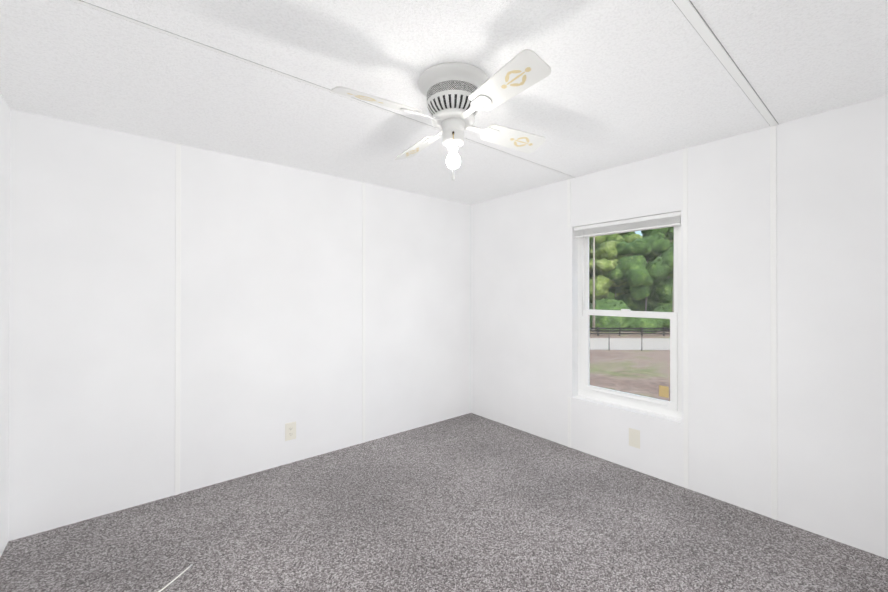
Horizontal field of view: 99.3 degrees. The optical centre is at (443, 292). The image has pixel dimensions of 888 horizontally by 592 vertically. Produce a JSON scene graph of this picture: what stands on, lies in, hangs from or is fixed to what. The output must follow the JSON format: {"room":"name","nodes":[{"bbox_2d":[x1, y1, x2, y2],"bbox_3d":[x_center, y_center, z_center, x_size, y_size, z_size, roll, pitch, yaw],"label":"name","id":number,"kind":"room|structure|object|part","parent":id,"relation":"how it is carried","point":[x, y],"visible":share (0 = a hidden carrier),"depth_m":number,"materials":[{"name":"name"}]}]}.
{"room":"empty bedroom","nodes":[
{"label":"empty bedroom","id":0,"kind":"room"},
{"bbox_2d":[0,94,9,556],"bbox_3d":[-1.236,0.157,0.671,0.120,2.130,3.230,0,0,-40],"label":"wall","id":1,"kind":"structure","parent":0,"point":[4,280],"depth_m":1.79,"materials":[{"name":"paint"}]},
{"bbox_2d":[8,109,470,540],"bbox_3d":[-0.971,0.166,2.909,3.383,2.130,0.120,0,0,-40],"label":"wall","id":2,"kind":"structure","parent":0,"point":[271,308],"depth_m":2.38,"materials":[{"name":"paint"}]},
{"bbox_2d":[175,144,364,494],"bbox_3d":[-1.137,0.165,2.691,1.273,2.130,0.005,0,0,-40],"label":"trim","id":3,"kind":"structure","parent":2,"relation":"attached to","point":[177,307],"depth_m":2.29,"materials":[{"name":"white"}]},
{"bbox_2d":[285,421,295,440],"bbox_3d":[-1.102,1.001,2.714,0.076,0.124,0.007,0,0,-40],"label":"electrical outlet","id":4,"kind":"object","parent":2,"relation":"attached to","point":[290,431],"visible":1,"depth_m":2.71,"materials":[{"name":"white plastic"}]},
{"bbox_2d":[0,413,887,591],"bbox_3d":[0.021,1.286,1.707,3.383,0.120,3.230,0,0,-40],"label":"floor","id":5,"kind":"structure","parent":0,"point":[470,502],"depth_m":1.90,"materials":[{"name":"carpet"}]},
{"bbox_2d":[158,564,192,591],"bbox_3d":[-1.221,1.219,1.282,0.671,0.009,0.520,0,0,-40],"label":"cable","id":6,"kind":"object","parent":5,"relation":"on","point":[173,580],"visible":1,"depth_m":1.60,"materials":[{"name":"white plastic"}]},
{"bbox_2d":[0,0,887,204],"bbox_3d":[0.021,-0.964,1.715,3.383,0.120,3.230,0,0,-40],"label":"ceiling","id":7,"kind":"structure","parent":0,"point":[624,82],"depth_m":1.56,"materials":[{"name":"white paint"}]},
{"bbox_2d":[70,0,777,177],"bbox_3d":[0.198,-0.903,1.501,3.143,0.004,1.229,0,0,-40],"label":"trim","id":8,"kind":"structure","parent":7,"relation":"attached to","point":[694,18],"depth_m":1.46,"materials":[{"name":"white"}]},
{"bbox_2d":[331,49,550,180],"bbox_3d":[0.041,-0.686,1.633,0.791,0.438,0.791,0,0,14],"label":"fan","id":9,"kind":"object","parent":7,"relation":"hanging from","point":[459,95],"visible":1,"depth_m":1.53,"materials":[{"name":"white plastic"}]},
{"bbox_3d":[-0.254,-0.736,1.454,0.340,0.006,0.128,0,18,-32],"label":"blade","id":10,"kind":"part","parent":9,"relation":"part of","materials":[{"name":"white wood"}]},
{"bbox_3d":[-0.140,-0.734,1.928,0.128,0.006,0.340,-21,11,-30],"label":"blade","id":11,"kind":"part","parent":9,"relation":"part of","materials":[{"name":"white wood"}]},
{"bbox_3d":[0.041,-0.828,1.634,0.306,0.153,0.306,0,0,-40],"label":"motor","id":12,"kind":"part","parent":9,"relation":"part of","materials":[{"name":"paint"}]},
{"bbox_3d":[0.041,-0.577,1.633,0.061,0.087,0.061,0,0,-40],"label":"bulb","id":13,"kind":"part","parent":9,"relation":"part of","materials":[{"name":"white glass"}]},
{"bbox_3d":[0.039,-0.593,1.577,0.003,0.144,0.003,0,0,-40],"label":"chain","id":14,"kind":"part","parent":9,"relation":"part of","materials":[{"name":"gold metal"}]},
{"bbox_3d":[0.220,-0.737,1.339,0.128,0.006,0.340,21,-11,-30],"label":"blade","id":15,"kind":"part","parent":9,"relation":"part of","materials":[{"name":"white wood"}]},
{"bbox_3d":[0.335,-0.735,1.813,0.340,0.006,0.128,0,-18,-32],"label":"blade","id":16,"kind":"part","parent":9,"relation":"part of","materials":[{"name":"white wood"}]},
{"bbox_2d":[672,252,673,311],"bbox_3d":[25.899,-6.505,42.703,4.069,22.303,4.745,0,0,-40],"label":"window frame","id":17,"kind":"structure","parent":0,"point":[673,287],"depth_m":42.45,"materials":[{"name":"white plastic"}]},
{"bbox_2d":[471,96,887,558],"bbox_3d":[1.278,0.165,2.751,0.120,2.130,3.230,0,0,-40],"label":"wall","id":18,"kind":"structure","parent":0,"point":[832,309],"depth_m":2.14,"materials":[{"name":"paint"}]},
{"bbox_2d":[578,225,681,418],"bbox_3d":[1.329,0.157,2.742,0.060,1.346,0.767,0,0,-40],"label":"window","id":19,"kind":"structure","parent":18,"relation":"in","point":[644,407],"depth_m":2.70,"materials":[{"name":"white plastic"}]},
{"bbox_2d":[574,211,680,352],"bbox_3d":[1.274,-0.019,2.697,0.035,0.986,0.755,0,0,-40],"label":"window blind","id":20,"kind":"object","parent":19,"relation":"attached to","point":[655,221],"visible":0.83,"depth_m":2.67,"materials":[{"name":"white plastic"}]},
{"bbox_3d":[1.319,0.451,2.733,0.034,0.657,0.667,0,0,-40],"label":"window sash","id":21,"kind":"part","parent":19,"relation":"part of","materials":[{"name":"clear glass"}]},
{"bbox_3d":[1.341,-0.147,2.754,0.020,0.638,0.667,0,0,-40],"label":"window sash","id":22,"kind":"part","parent":19,"relation":"part of","materials":[{"name":"clear glass"}]},
{"bbox_2d":[659,385,668,397],"bbox_3d":[1.480,0.670,2.541,0.001,0.075,0.060,0,0,-40],"label":"window sticker","id":23,"kind":"object","parent":19,"relation":"attached to","point":[663,391],"visible":1,"depth_m":2.54,"materials":[{"name":"yellow paper"}]},
{"bbox_2d":[629,428,639,448],"bbox_3d":[1.318,1.009,2.610,0.007,0.124,0.076,0,0,-40],"label":"electrical outlet","id":24,"kind":"object","parent":18,"relation":"attached to","point":[634,437],"visible":1,"depth_m":2.61,"materials":[{"name":"white plastic"}]},
{"bbox_2d":[567,125,777,520],"bbox_3d":[1.389,0.164,2.519,0.005,2.130,1.266,0,0,-40],"label":"trim","id":25,"kind":"structure","parent":18,"relation":"attached to","point":[773,272],"depth_m":2.05,"materials":[{"name":"white"}]},
{"label":"outside","id":26,"kind":"structure","parent":0,"visible":0},
{"bbox_2d":[590,329,669,400],"bbox_3d":[48.649,4.834,65.949,280.000,0.200,280.000,0,0,-40],"label":"ground","id":27,"kind":"structure","parent":26,"point":[618,359],"depth_m":22.56,"materials":[{"name":"brown soil"}]},
{"bbox_2d":[592,236,594,332],"bbox_3d":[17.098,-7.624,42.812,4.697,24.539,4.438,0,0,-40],"label":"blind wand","id":28,"kind":"object","parent":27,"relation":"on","point":[593,323],"depth_m":42.82,"materials":[{"name":"white plastic"}]},
{"bbox_2d":[589,234,625,277],"bbox_3d":[22.584,-2.518,56.162,9.590,14.435,9.661,0,0,-40],"label":"tree","id":29,"kind":"object","parent":27,"relation":"on","point":[614,238],"depth_m":51.73,"materials":[{"name":"green plant"}]},
{"bbox_2d":[589,235,629,302],"bbox_3d":[20.100,-1.466,50.103,7.702,12.282,8.819,0,0,-40],"label":"tree","id":30,"kind":"object","parent":27,"relation":"on","point":[600,247],"depth_m":46.98,"materials":[{"name":"green plant"}]},
{"bbox_2d":[615,231,635,296],"bbox_3d":[29.003,-4.549,65.115,7.938,18.565,8.081,0,0,-40],"label":"tree","id":31,"kind":"object","parent":27,"relation":"on","point":[623,235],"depth_m":62.10,"materials":[{"name":"green plant"}]},
{"bbox_2d":[607,291,648,301],"bbox_3d":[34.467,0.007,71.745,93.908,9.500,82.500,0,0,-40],"label":"tree","id":32,"kind":"object","parent":27,"relation":"on","point":[612,296],"depth_m":71.82,"materials":[{"name":"green plant"}]},
{"bbox_2d":[590,327,669,335],"bbox_3d":[24.369,4.183,39.812,66.897,0.900,0.199,0,0,2],"label":"fence","id":33,"kind":"object","parent":27,"relation":"on","point":[641,333],"depth_m":39.86,"materials":[{"name":"grey metal"}]},
{"bbox_2d":[589,293,671,332],"bbox_3d":[24.702,2.549,48.325,52.041,7.034,12.258,0,0,2],"label":"shrubs","id":34,"kind":"object","parent":27,"relation":"on","point":[634,322],"depth_m":44.27,"materials":[{"name":"green plant"}]},
{"bbox_2d":[618,234,648,299],"bbox_3d":[28.380,-1.860,56.307,10.009,13.122,9.662,0,0,-40],"label":"tree","id":35,"kind":"object","parent":27,"relation":"on","point":[628,239],"depth_m":53.60,"materials":[{"name":"green plant"}]},
{"bbox_2d":[604,235,673,310],"bbox_3d":[25.404,-1.132,47.839,10.032,11.598,10.852,0,0,-40],"label":"tree","id":36,"kind":"object","parent":27,"relation":"on","point":[640,257],"depth_m":45.14,"materials":[{"name":"green plant"}]},
{"bbox_2d":[641,227,673,285],"bbox_3d":[32.512,-4.010,56.128,7.639,17.419,8.664,0,0,-40],"label":"tree","id":37,"kind":"object","parent":27,"relation":"on","point":[663,232],"depth_m":55.17,"materials":[{"name":"green plant"}]},
{"bbox_2d":[590,338,669,349],"bbox_3d":[15.837,4.589,33.806,117.897,0.001,104.928,0,0,-40],"label":"road","id":38,"kind":"structure","parent":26,"point":[659,345],"depth_m":33.04,"materials":[{"name":"beige"}]}
]}

